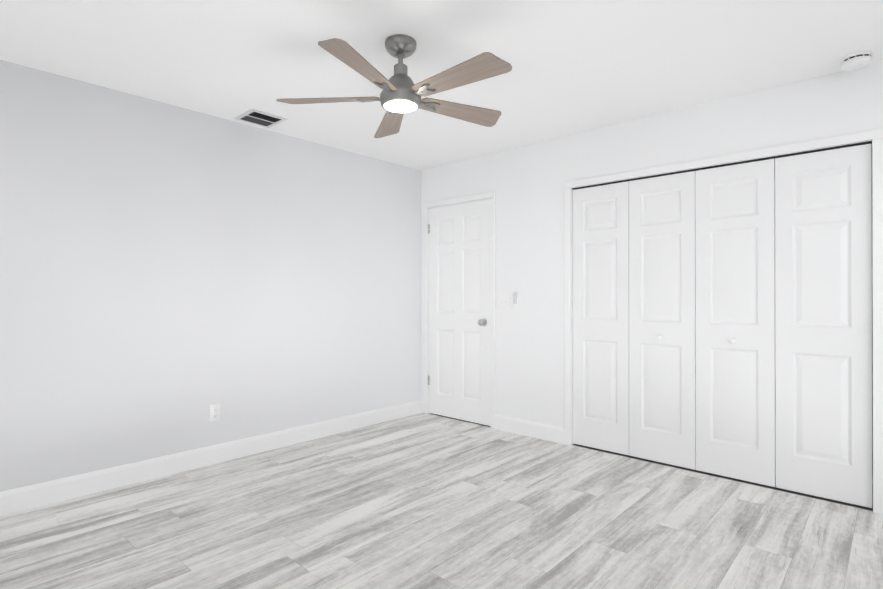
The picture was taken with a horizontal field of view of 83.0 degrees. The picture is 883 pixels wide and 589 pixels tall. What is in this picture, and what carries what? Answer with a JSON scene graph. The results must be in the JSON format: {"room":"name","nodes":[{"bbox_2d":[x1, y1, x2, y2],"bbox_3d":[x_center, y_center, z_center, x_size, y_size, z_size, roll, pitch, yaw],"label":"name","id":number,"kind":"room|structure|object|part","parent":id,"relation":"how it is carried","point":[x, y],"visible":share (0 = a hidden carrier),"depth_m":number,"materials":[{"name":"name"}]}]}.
{"room":"empty bedroom","nodes":[
{"label":"empty bedroom","id":0,"kind":"room"},
{"bbox_2d":[0,60,421,491],"bbox_3d":[-1.589,-0.035,3.522,0.120,2.400,4.240,0,0,42],"label":"wall","id":1,"kind":"structure","parent":0,"point":[170,274],"depth_m":3.28,"materials":[{"name":"paint"}]},
{"bbox_2d":[0,400,423,515],"bbox_3d":[-1.523,1.103,3.479,0.030,0.125,3.970,0,0,42],"label":"baseboard","id":2,"kind":"structure","parent":1,"relation":"attached to","point":[16,500],"depth_m":3.27,"materials":[{"name":"paint"}]},
{"bbox_2d":[210,403,219,421],"bbox_3d":[-1.564,0.815,3.451,0.007,0.114,0.070,0,0,42],"label":"electrical outlet","id":3,"kind":"object","parent":1,"relation":"attached to","point":[214,412],"visible":1,"depth_m":3.45,"materials":[{"name":"white plastic"}]},
{"bbox_2d":[0,413,882,588],"bbox_3d":[0.204,1.212,2.427,4.240,0.100,5.040,0,0,42],"label":"floor","id":4,"kind":"structure","parent":0,"point":[425,501],"depth_m":2.51,"materials":[{"name":"grey wood"}]},
{"bbox_2d":[0,0,882,170],"bbox_3d":[0.204,-1.288,2.434,4.240,0.100,5.040,0,0,42],"label":"ceiling","id":5,"kind":"structure","parent":0,"point":[580,66],"depth_m":2.58,"materials":[{"name":"paint"}]},
{"bbox_2d":[234,109,286,127],"bbox_3d":[-1.268,-1.230,3.503,0.262,0.008,0.262,0,0,42],"label":"ceiling vent","id":6,"kind":"object","parent":5,"relation":"in","point":[259,118],"visible":1,"depth_m":3.49,"materials":[{"name":"white metal"}]},
{"bbox_2d":[276,34,511,137],"bbox_3d":[-0.161,-1.075,2.437,1.142,0.324,1.164,0,0,42],"label":"fan","id":7,"kind":"object","parent":5,"relation":"hanging from","point":[401,93],"visible":1,"depth_m":2.38,"materials":[{"name":"brown wood"}]},
{"bbox_3d":[-0.539,-0.965,2.478,0.540,0.040,0.148,0,0,5],"label":"blade","id":8,"kind":"part","parent":7,"relation":"part of","materials":[{"name":"brown wood"}]},
{"bbox_3d":[-0.332,-0.966,2.136,0.148,0.040,0.540,0,0,23],"label":"blade","id":9,"kind":"part","parent":7,"relation":"part of","materials":[{"name":"brown wood"}]},
{"bbox_3d":[-0.279,-0.964,2.780,0.148,0.040,0.540,0,0,-13],"label":"blade","id":10,"kind":"part","parent":7,"relation":"part of","materials":[{"name":"brown wood"}]},
{"bbox_3d":[0.090,-0.964,2.626,0.540,0.040,0.148,0,0,-31],"label":"blade","id":11,"kind":"part","parent":7,"relation":"part of","materials":[{"name":"brown wood"}]},
{"bbox_3d":[0.057,-0.965,2.228,0.540,0.040,0.148,0,0,41],"label":"blade","id":12,"kind":"part","parent":7,"relation":"part of","materials":[{"name":"brown wood"}]},
{"bbox_2d":[841,51,872,70],"bbox_3d":[2.164,-1.210,2.603,0.128,0.054,0.128,0,0,42],"label":"smoke detector","id":13,"kind":"object","parent":5,"relation":"attached to","point":[857,61],"visible":1,"depth_m":2.57,"materials":[{"name":"white plastic"}]},
{"bbox_2d":[422,61,882,444],"bbox_3d":[1.321,-0.034,3.658,4.240,2.400,0.120,0,0,42],"label":"wall","id":14,"kind":"structure","parent":0,"point":[526,183],"depth_m":3.94,"materials":[{"name":"paint"}]},
{"bbox_2d":[428,199,490,425],"bbox_3d":[0.140,0.157,4.632,0.764,1.998,0.102,0,0,42],"label":"door","id":15,"kind":"structure","parent":14,"relation":"in","point":[459,379],"depth_m":4.62,"materials":[{"name":"paint"}]},
{"bbox_2d":[424,191,495,428],"bbox_3d":[0.189,0.134,4.678,0.868,2.068,0.136,0,0,42],"label":"door frame","id":16,"kind":"structure","parent":14,"relation":"attached to","point":[492,195],"depth_m":4.52,"materials":[{"name":"paint"}]},
{"bbox_2d":[513,291,518,308],"bbox_3d":[0.624,0.046,4.196,0.052,0.154,0.023,0,0,42],"label":"remote","id":17,"kind":"object","parent":14,"relation":"attached to","point":[515,300],"visible":1,"depth_m":4.18,"materials":[{"name":"white plastic"}]},
{"bbox_2d":[495,414,564,443],"bbox_3d":[0.716,1.104,4.116,0.665,0.125,0.014,0,0,42],"label":"baseboard","id":18,"kind":"structure","parent":14,"relation":"attached to","point":[547,432],"depth_m":4.09,"materials":[{"name":"paint"}]},
{"bbox_2d":[629,171,695,469],"bbox_3d":[1.506,0.170,3.432,0.437,1.966,0.062,0,0,42],"label":"closet door","id":19,"kind":"structure","parent":14,"relation":"in","point":[662,320],"depth_m":3.42,"materials":[{"name":"paint"}]},
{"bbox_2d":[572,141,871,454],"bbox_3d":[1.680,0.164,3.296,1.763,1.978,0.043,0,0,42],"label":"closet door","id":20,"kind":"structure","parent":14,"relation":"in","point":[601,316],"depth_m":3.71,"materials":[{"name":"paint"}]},
{"bbox_2d":[564,128,882,514],"bbox_3d":[1.651,0.143,3.265,1.867,2.042,0.016,0,0,42],"label":"trim","id":21,"kind":"structure","parent":14,"relation":"attached to","point":[875,136],"depth_m":2.69,"materials":[{"name":"paint"}]},
{"bbox_2d":[695,159,775,486],"bbox_3d":[1.831,0.169,3.135,0.437,1.966,0.062,0,0,42],"label":"closet door","id":22,"kind":"structure","parent":14,"relation":"in","point":[735,337],"depth_m":3.12,"materials":[{"name":"paint"}]},
{"bbox_2d":[775,144,871,507],"bbox_3d":[2.168,0.168,2.850,0.437,1.966,0.030,0,0,42],"label":"closet door","id":23,"kind":"structure","parent":14,"relation":"in","point":[823,284],"depth_m":2.83,"materials":[{"name":"paint"}]}
]}

